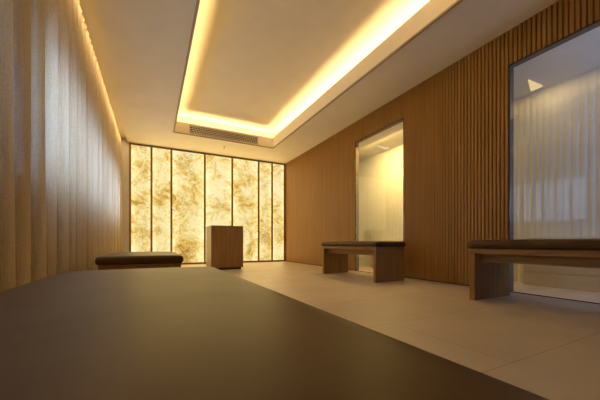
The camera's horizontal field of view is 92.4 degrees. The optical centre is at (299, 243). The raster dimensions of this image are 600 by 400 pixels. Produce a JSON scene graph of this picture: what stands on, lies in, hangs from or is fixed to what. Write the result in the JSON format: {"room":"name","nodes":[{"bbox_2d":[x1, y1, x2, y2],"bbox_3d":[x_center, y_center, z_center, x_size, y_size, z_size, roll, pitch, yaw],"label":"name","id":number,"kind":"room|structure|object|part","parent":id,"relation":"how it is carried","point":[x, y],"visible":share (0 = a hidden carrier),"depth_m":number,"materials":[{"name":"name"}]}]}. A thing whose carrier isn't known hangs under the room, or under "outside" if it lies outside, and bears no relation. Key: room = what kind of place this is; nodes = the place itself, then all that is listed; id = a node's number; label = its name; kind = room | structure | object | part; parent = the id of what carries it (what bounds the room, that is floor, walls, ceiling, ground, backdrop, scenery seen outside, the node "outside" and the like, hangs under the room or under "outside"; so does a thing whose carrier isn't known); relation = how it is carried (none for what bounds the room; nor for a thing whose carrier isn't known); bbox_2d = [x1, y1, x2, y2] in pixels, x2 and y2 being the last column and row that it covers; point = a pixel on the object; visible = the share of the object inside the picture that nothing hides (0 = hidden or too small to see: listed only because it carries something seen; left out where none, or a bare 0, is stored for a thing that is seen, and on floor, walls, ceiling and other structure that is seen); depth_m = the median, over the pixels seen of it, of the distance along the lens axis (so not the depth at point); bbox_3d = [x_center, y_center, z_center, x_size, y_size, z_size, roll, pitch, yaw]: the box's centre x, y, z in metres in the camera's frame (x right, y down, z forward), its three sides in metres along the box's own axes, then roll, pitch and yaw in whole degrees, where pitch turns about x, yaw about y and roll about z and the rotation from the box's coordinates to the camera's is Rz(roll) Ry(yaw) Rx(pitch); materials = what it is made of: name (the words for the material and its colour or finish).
{"room":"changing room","nodes":[
{"label":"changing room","id":0,"kind":"room"},
{"bbox_2d":[121,138,128,251],"bbox_3d":[-1.619,-0.819,6.586,4.720,2.538,0.160,0,0,-27],"label":"wall","id":1,"kind":"structure","parent":0,"point":[124,144],"depth_m":5.59,"materials":[{"name":"white paint"}]},
{"bbox_2d":[129,142,130,251],"bbox_3d":[-3.334,-0.759,5.644,0.038,2.418,0.054,0,0,-27],"label":"trim","id":2,"kind":"structure","parent":1,"relation":"attached to","point":[129,142],"depth_m":5.62,"materials":[{"name":"brown metal"}]},
{"bbox_2d":[131,145,149,251],"bbox_3d":[-3.172,-0.761,5.735,0.349,2.353,0.020,0,0,-27],"label":"panel","id":3,"kind":"object","parent":1,"relation":"attached to","point":[140,155],"visible":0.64,"depth_m":5.72,"materials":[{"name":"beige stone"}]},
{"bbox_2d":[150,145,152,251],"bbox_3d":[-3.002,-0.759,5.814,0.038,2.418,0.054,0,0,-27],"label":"trim","id":4,"kind":"structure","parent":1,"relation":"attached to","point":[151,146],"depth_m":5.79,"materials":[{"name":"brown metal"}]},
{"bbox_2d":[153,148,169,251],"bbox_3d":[-2.842,-0.761,5.903,0.343,2.353,0.020,0,0,-27],"label":"panel","id":5,"kind":"object","parent":1,"relation":"attached to","point":[161,157],"visible":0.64,"depth_m":5.89,"materials":[{"name":"beige stone"}]},
{"bbox_2d":[170,148,171,250],"bbox_3d":[-2.676,-0.759,5.981,0.038,2.418,0.054,0,0,-27],"label":"trim","id":6,"kind":"structure","parent":1,"relation":"attached to","point":[170,148],"depth_m":5.95,"materials":[{"name":"brown metal"}]},
{"bbox_2d":[172,150,203,262],"bbox_3d":[-2.382,-0.761,6.139,0.642,2.353,0.020,0,0,-27],"label":"panel","id":7,"kind":"object","parent":1,"relation":"attached to","point":[187,167],"visible":0.86,"depth_m":6.13,"materials":[{"name":"beige stone"}]},
{"bbox_2d":[204,153,205,263],"bbox_3d":[-2.083,-0.759,6.284,0.038,2.418,0.054,0,0,-27],"label":"trim","id":8,"kind":"structure","parent":1,"relation":"attached to","point":[204,153],"depth_m":6.26,"materials":[{"name":"brown metal"}]},
{"bbox_2d":[131,143,283,164],"bbox_3d":[-1.863,-1.952,6.398,3.307,0.032,0.052,0,0,-27],"label":"trim","id":9,"kind":"structure","parent":1,"relation":"attached to","point":[131,143],"depth_m":6.23,"materials":[{"name":"brown metal"}]},
{"bbox_2d":[206,155,230,226],"bbox_3d":[-1.819,-0.761,6.427,0.575,2.353,0.020,0,0,-27],"label":"panel","id":10,"kind":"object","parent":1,"relation":"attached to","point":[218,169],"visible":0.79,"depth_m":6.42,"materials":[{"name":"beige stone"}]},
{"bbox_2d":[231,156,232,225],"bbox_3d":[-1.550,-0.759,6.557,0.038,2.418,0.054,0,0,-27],"label":"trim","id":11,"kind":"structure","parent":1,"relation":"attached to","point":[231,156],"depth_m":6.53,"materials":[{"name":"brown metal"}]},
{"bbox_2d":[181,260,283,264],"bbox_3d":[-1.863,0.432,6.398,3.307,0.036,0.052,0,0,-27],"label":"trim","id":12,"kind":"structure","parent":1,"relation":"attached to","point":[260,260],"depth_m":6.71,"materials":[{"name":"brown metal"}]},
{"bbox_2d":[233,158,257,260],"bbox_3d":[-1.273,-0.761,6.707,0.605,2.353,0.020,0,0,-27],"label":"panel","id":13,"kind":"object","parent":1,"relation":"attached to","point":[245,172],"visible":0.86,"depth_m":6.72,"materials":[{"name":"beige stone"}]},
{"bbox_2d":[258,160,259,261],"bbox_3d":[-0.990,-0.759,6.844,0.038,2.418,0.054,0,0,-27],"label":"trim","id":14,"kind":"structure","parent":1,"relation":"attached to","point":[258,160],"depth_m":6.82,"materials":[{"name":"brown metal"}]},
{"bbox_2d":[260,162,270,259],"bbox_3d":[-0.841,-0.761,6.928,0.318,2.353,0.020,0,0,-27],"label":"panel","id":15,"kind":"object","parent":1,"relation":"attached to","point":[265,168],"visible":1,"depth_m":6.92,"materials":[{"name":"beige stone"}]},
{"bbox_2d":[271,162,272,261],"bbox_3d":[-0.685,-0.759,7.000,0.038,2.418,0.054,0,0,-27],"label":"trim","id":16,"kind":"structure","parent":1,"relation":"attached to","point":[271,162],"depth_m":6.97,"materials":[{"name":"brown metal"}]},
{"bbox_2d":[273,164,283,259],"bbox_3d":[-0.541,-0.761,7.082,0.307,2.353,0.020,0,0,-27],"label":"panel","id":17,"kind":"object","parent":1,"relation":"attached to","point":[278,170],"visible":1,"depth_m":7.08,"materials":[{"name":"beige stone"}]},
{"bbox_2d":[79,0,557,163],"bbox_3d":[0.098,-2.169,2.252,3.828,0.402,9.120,0,0,-27],"label":"ceiling","id":18,"kind":"structure","parent":0,"point":[261,69],"depth_m":3.37,"materials":[{"name":"paint"}]},
{"bbox_2d":[189,125,257,143],"bbox_3d":[-1.420,-2.062,5.490,1.296,0.145,0.012,0,0,-27],"label":"ceiling vent","id":19,"kind":"object","parent":18,"relation":"in","point":[198,130],"visible":1,"depth_m":5.47,"materials":[{"name":"metal"}]},
{"bbox_2d":[173,0,462,148],"bbox_3d":[-0.439,-1.965,3.646,1.908,0.018,4.230,0,0,-27],"label":"trim","id":20,"kind":"structure","parent":18,"relation":"attached to","point":[457,2],"depth_m":3.18,"materials":[{"name":"white paint"}]},
{"bbox_3d":[-1.402,-2.023,1.484,0.030,0.030,9.080,0,0,-27],"label":"rail","id":21,"kind":"object","parent":18,"relation":"attached to","visible":0},
{"bbox_2d":[0,0,122,291],"bbox_3d":[-1.402,-0.783,1.473,0.154,2.443,9.027,0,0,-27],"label":"curtain","id":22,"kind":"object","parent":21,"relation":"hanging from","point":[61,164],"visible":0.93,"depth_m":1.71,"materials":[{"name":"fabric"}]},
{"bbox_2d":[181,261,599,399],"bbox_3d":[0.495,0.500,2.456,4.720,0.100,9.320,0,0,-27],"label":"floor","id":23,"kind":"structure","parent":0,"point":[546,347],"depth_m":1.72,"materials":[{"name":"tile"}]},
{"bbox_2d":[95,251,183,269],"bbox_3d":[-1.450,0.269,2.673,0.585,0.363,1.200,0,0,-27],"label":"bench","id":24,"kind":"object","parent":23,"relation":"on","point":[117,260],"visible":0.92,"depth_m":2.16,"materials":[{"name":"brown leather"}]},
{"bbox_2d":[206,225,242,269],"bbox_3d":[-1.341,0.077,5.099,0.540,0.745,0.500,0,0,-27],"label":"base cabinet","id":25,"kind":"object","parent":23,"relation":"on","point":[224,244],"visible":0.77,"depth_m":4.88,"materials":[{"name":"brown wood"}]},
{"bbox_3d":[-1.576,0.072,4.993,0.025,0.685,0.475,0,0,-27],"label":"panel","id":26,"kind":"part","parent":25,"relation":"part of","materials":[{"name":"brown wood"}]},
{"bbox_2d":[0,266,549,399],"bbox_3d":[-0.201,0.269,0.338,0.520,0.363,1.725,0,0,-27],"label":"bench","id":27,"kind":"object","parent":23,"relation":"on","point":[208,332],"visible":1,"depth_m":0.24,"materials":[{"name":"brown leather"}]},
{"bbox_2d":[321,241,405,282],"bbox_3d":[0.797,0.210,3.885,0.490,0.479,1.200,0,0,-27],"label":"bench","id":28,"kind":"object","parent":23,"relation":"on","point":[388,256],"visible":1,"depth_m":3.44,"materials":[{"name":"brown wood"}]},
{"bbox_3d":[0.543,0.266,4.381,0.450,0.368,0.045,0,0,-27],"label":"leg","id":29,"kind":"part","parent":28,"relation":"part of","materials":[{"name":"brown wood"}]},
{"bbox_2d":[321,241,405,246],"bbox_3d":[0.797,0.006,3.885,0.490,0.071,1.200,0,0,-27],"label":"cushion","id":30,"kind":"object","parent":28,"relation":"on","point":[334,243],"depth_m":3.45,"materials":[{"name":"brown leather"}]},
{"bbox_3d":[1.051,0.266,3.389,0.450,0.368,0.045,0,0,-27],"label":"leg","id":31,"kind":"part","parent":28,"relation":"part of","materials":[{"name":"brown wood"}]},
{"bbox_2d":[371,239,402,267],"bbox_3d":[1.611,0.194,4.869,0.105,0.512,1.100,0,0,-27],"label":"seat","id":32,"kind":"object","parent":23,"relation":"on","point":[391,239],"visible":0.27,"depth_m":5.10,"materials":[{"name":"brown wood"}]},
{"bbox_2d":[467,238,599,300],"bbox_3d":[1.825,0.210,1.904,0.535,0.479,1.165,0,0,-27],"label":"bench","id":33,"kind":"object","parent":23,"relation":"on","point":[489,260],"visible":1,"depth_m":2.05,"materials":[{"name":"brown wood"}]},
{"bbox_3d":[1.579,0.266,2.384,0.495,0.368,0.045,0,0,-27],"label":"leg","id":34,"kind":"part","parent":33,"relation":"part of","materials":[{"name":"brown wood"}]},
{"bbox_2d":[467,238,599,250],"bbox_3d":[1.825,0.006,1.904,0.535,0.071,1.165,0,0,-27],"label":"cushion","id":35,"kind":"object","parent":33,"relation":"on","point":[515,244],"depth_m":1.88,"materials":[{"name":"brown leather"}]},
{"bbox_2d":[524,236,599,292],"bbox_3d":[2.732,0.194,2.679,0.105,0.512,1.080,0,0,-27],"label":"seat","id":36,"kind":"object","parent":23,"relation":"on","point":[562,277],"visible":0.47,"depth_m":2.83,"materials":[{"name":"brown wood"}]},
{"bbox_2d":[285,0,599,285],"bbox_3d":[1.744,-0.759,3.095,0.070,2.418,9.120,0,0,-27],"label":"wall","id":37,"kind":"structure","parent":0,"point":[456,119],"depth_m":3.28,"materials":[{"name":"brown wood"}]},
{"bbox_2d":[284,164,284,260],"bbox_3d":[-0.391,-0.759,7.151,0.038,2.418,0.054,0,0,-27],"label":"trim","id":38,"kind":"structure","parent":37,"relation":"attached to","point":[284,164],"depth_m":7.12,"materials":[{"name":"brown metal"}]},
{"bbox_2d":[355,118,403,272],"bbox_3d":[1.158,-0.598,4.241,0.078,2.095,1.017,0,0,-27],"label":"window","id":39,"kind":"structure","parent":37,"relation":"in","point":[402,119],"depth_m":4.68,"materials":[{"name":"grey metal"}]},
{"bbox_2d":[508,20,599,303],"bbox_3d":[2.231,-0.598,2.147,0.078,2.095,1.188,0,0,-27],"label":"window","id":40,"kind":"structure","parent":37,"relation":"in","point":[596,24],"depth_m":2.66,"materials":[{"name":"grey metal"}]},
{"bbox_2d":[359,67,599,282],"bbox_3d":[1.960,-0.600,4.340,0.005,2.100,7.140,0,0,-27],"label":"curtain","id":41,"kind":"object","parent":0,"point":[557,126],"depth_m":3.06,"materials":[{"name":"white fabric"}]},
{"bbox_2d":[359,26,599,161],"bbox_3d":[2.119,-1.675,3.287,0.772,0.050,9.120,0,0,-27],"label":"ceiling","id":42,"kind":"structure","parent":0,"point":[579,55],"depth_m":2.75,"materials":[{"name":"white paint"}]},
{"bbox_2d":[528,79,542,90],"bbox_3d":[2.398,-1.644,2.997,0.280,0.012,0.110,0,0,-27],"label":"recessed light","id":43,"kind":"object","parent":42,"relation":"in","point":[533,85],"visible":1,"depth_m":2.99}
]}

